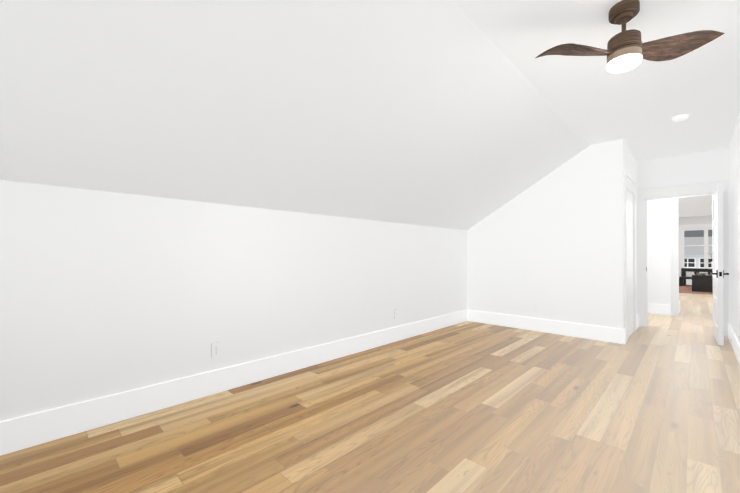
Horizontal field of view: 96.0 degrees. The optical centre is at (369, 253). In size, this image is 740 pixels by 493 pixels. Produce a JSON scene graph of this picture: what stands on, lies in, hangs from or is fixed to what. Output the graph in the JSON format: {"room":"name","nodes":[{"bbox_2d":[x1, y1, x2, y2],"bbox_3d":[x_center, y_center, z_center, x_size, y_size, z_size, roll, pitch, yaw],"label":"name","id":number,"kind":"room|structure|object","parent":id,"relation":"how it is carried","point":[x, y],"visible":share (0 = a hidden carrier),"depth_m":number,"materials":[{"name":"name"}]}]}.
{"room":"empty attic bedroom","nodes":[
{"label":"empty attic bedroom","id":0,"kind":"room"},
{"bbox_2d":[0,180,466,420],"bbox_3d":[-0.819,0.295,3.307,0.120,1.715,7.300,0,0,44],"label":"wall","id":1,"kind":"structure","parent":0,"point":[104,293],"depth_m":2.55,"materials":[{"name":"white paint"}]},
{"bbox_2d":[211,342,220,357],"bbox_3d":[-1.269,0.795,2.751,0.008,0.120,0.076,0,0,44],"label":"outlet","id":2,"kind":"object","parent":1,"relation":"attached to","point":[216,349],"visible":1,"depth_m":2.75,"materials":[{"name":"white plastic"}]},
{"bbox_2d":[0,310,467,455],"bbox_3d":[-0.771,1.057,3.255,0.016,0.190,7.060,0,0,44],"label":"baseboard","id":3,"kind":"structure","parent":1,"relation":"attached to","point":[25,431],"depth_m":2.54,"materials":[{"name":"white paint"}]},
{"bbox_2d":[394,309,397,318],"bbox_3d":[0.350,0.803,4.413,0.008,0.120,0.076,0,0,44],"label":"outlet","id":4,"kind":"object","parent":1,"relation":"attached to","point":[395,314],"visible":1,"depth_m":4.40,"materials":[{"name":"white plastic"}]},
{"bbox_2d":[0,0,589,230],"bbox_3d":[-0.229,-0.950,2.668,2.025,1.302,7.200,0,0,44],"label":"ceiling","id":5,"kind":"structure","parent":0,"point":[440,113],"depth_m":2.12,"materials":[{"name":"white paint"}]},
{"bbox_2d":[0,284,739,492],"bbox_3d":[5.489,1.216,5.910,5.520,0.100,19.840,0,0,44],"label":"floor","id":6,"kind":"structure","parent":0,"point":[478,407],"depth_m":2.20,"materials":[{"name":"brown wood"}]},
{"bbox_2d":[679,285,712,294],"bbox_3d":[11.353,1.185,10.844,2.600,0.012,3.850,0,0,44],"label":"area rug","id":7,"kind":"object","parent":6,"relation":"on","point":[685,289],"depth_m":10.62,"materials":[{"name":"pink fabric"}]},
{"bbox_2d":[679,268,712,285],"bbox_3d":[11.786,0.865,12.064,0.520,0.640,0.820,0,0,-38],"label":"table","id":8,"kind":"object","parent":7,"relation":"on","point":[682,279],"visible":0.65,"depth_m":12.17,"materials":[{"name":"black wood"}]},
{"bbox_2d":[692,252,712,291],"bbox_3d":[10.502,0.534,10.318,0.790,1.283,0.665,0,0,44],"label":"chair","id":9,"kind":"object","parent":7,"relation":"on","point":[702,282],"visible":0.56,"depth_m":10.21,"materials":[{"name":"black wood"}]},
{"bbox_2d":[467,139,637,337],"bbox_3d":[3.029,-0.151,5.612,2.180,2.630,1.610,0,0,44],"label":"wall","id":10,"kind":"structure","parent":0,"point":[551,245],"depth_m":4.77,"materials":[{"name":"white paint"}]},
{"bbox_2d":[468,310,624,343],"bbox_3d":[2.473,1.066,5.013,2.180,0.190,0.016,0,0,44],"label":"baseboard","id":11,"kind":"structure","parent":10,"relation":"attached to","point":[607,334],"depth_m":4.83,"materials":[{"name":"white paint"}]},
{"bbox_2d":[624,173,637,341],"bbox_3d":[3.673,0.058,4.684,0.046,2.202,1.000,0,0,44],"label":"door frame","id":12,"kind":"structure","parent":10,"relation":"attached to","point":[630,184],"depth_m":4.54,"materials":[{"name":"white paint"}]},
{"bbox_2d":[636,315,638,328],"bbox_3d":[4.136,1.067,5.170,0.016,0.190,0.390,0,0,44],"label":"baseboard","id":13,"kind":"structure","parent":10,"relation":"attached to","point":[637,321],"depth_m":5.18,"materials":[{"name":"white paint"}]},
{"bbox_2d":[453,0,739,216],"bbox_3d":[5.919,-1.526,5.506,4.320,0.120,19.840,0,0,44],"label":"ceiling","id":14,"kind":"structure","parent":0,"point":[592,100],"depth_m":2.74,"materials":[{"name":"white paint"}]},
{"bbox_2d":[536,0,724,72],"bbox_3d":[1.528,-1.302,2.006,0.965,0.364,0.198,0,0,3],"label":"ceiling fan","id":15,"kind":"object","parent":14,"relation":"hanging from","point":[626,50],"visible":1,"depth_m":1.97,"materials":[{"name":"brown wood"}]},
{"bbox_2d":[672,114,688,121],"bbox_3d":[3.349,-1.456,3.597,0.140,0.040,0.140,0,0,44],"label":"smoke detector","id":16,"kind":"object","parent":14,"relation":"attached to","point":[680,118],"visible":1,"depth_m":3.56,"materials":[{"name":"white plastic"}]},
{"bbox_2d":[647,199,670,304],"bbox_3d":[5.057,-0.143,7.050,2.120,2.630,0.120,0,0,44],"label":"wall","id":17,"kind":"structure","parent":0,"point":[659,249],"depth_m":6.44,"materials":[{"name":"white paint"}]},
{"bbox_2d":[648,303,670,314],"bbox_3d":[5.052,1.076,6.953,2.000,0.190,0.016,0,0,44],"label":"baseboard","id":18,"kind":"structure","parent":17,"relation":"attached to","point":[659,309],"depth_m":6.43,"materials":[{"name":"white paint"}]},
{"bbox_2d":[670,198,678,315],"bbox_3d":[5.784,0.008,6.320,0.140,2.320,0.150,0,0,44],"label":"door frame","id":19,"kind":"structure","parent":17,"relation":"attached to","point":[674,218],"depth_m":6.28,"materials":[{"name":"white paint"}]},
{"bbox_2d":[637,148,728,260],"bbox_3d":[4.580,-0.153,5.142,1.300,2.630,0.120,0,0,44],"label":"wall","id":20,"kind":"structure","parent":0,"point":[702,166],"depth_m":4.96,"materials":[{"name":"white paint"}]},
{"bbox_2d":[637,178,728,336],"bbox_3d":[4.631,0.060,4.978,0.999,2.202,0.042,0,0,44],"label":"door frame","id":21,"kind":"structure","parent":20,"relation":"attached to","point":[691,188],"depth_m":5.02,"materials":[{"name":"white paint"}]},
{"bbox_2d":[710,185,728,345],"bbox_3d":[4.643,0.150,4.453,0.159,2.000,0.782,0,0,42],"label":"open door leaf","id":22,"kind":"structure","parent":20,"relation":"in","point":[718,273],"depth_m":4.19,"materials":[{"name":"white paint"}]},
{"bbox_2d":[679,215,711,279],"bbox_3d":[12.805,-0.115,12.556,4.100,2.630,0.120,0,0,44],"label":"wall","id":23,"kind":"structure","parent":0,"point":[692,220],"depth_m":12.81,"materials":[{"name":"white paint"}]},
{"bbox_2d":[679,224,711,274],"bbox_3d":[12.935,-0.152,12.367,2.210,1.932,0.150,0,0,44],"label":"window","id":24,"kind":"structure","parent":23,"relation":"in","point":[682,228],"depth_m":12.85,"materials":[{"name":"white paint"}]},
{"bbox_2d":[729,114,739,342],"bbox_3d":[2.947,-0.167,2.447,0.120,2.630,11.320,0,0,44],"label":"wall","id":25,"kind":"structure","parent":0,"point":[734,234],"depth_m":3.97,"materials":[{"name":"white paint"}]},
{"bbox_2d":[728,323,739,364],"bbox_3d":[2.006,1.049,1.571,0.016,0.190,8.520,0,0,44],"label":"baseboard","id":26,"kind":"structure","parent":25,"relation":"attached to","point":[735,343],"depth_m":3.88,"materials":[{"name":"white paint"}]},
{"label":"outside","id":27,"kind":"structure","parent":0,"visible":0},
{"bbox_2d":[684,230,712,268],"bbox_3d":[25.695,0.570,26.437,18.800,7.400,20.800,0,0,44],"label":"house","id":28,"kind":"structure","parent":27,"point":[693,256],"depth_m":19.66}
]}

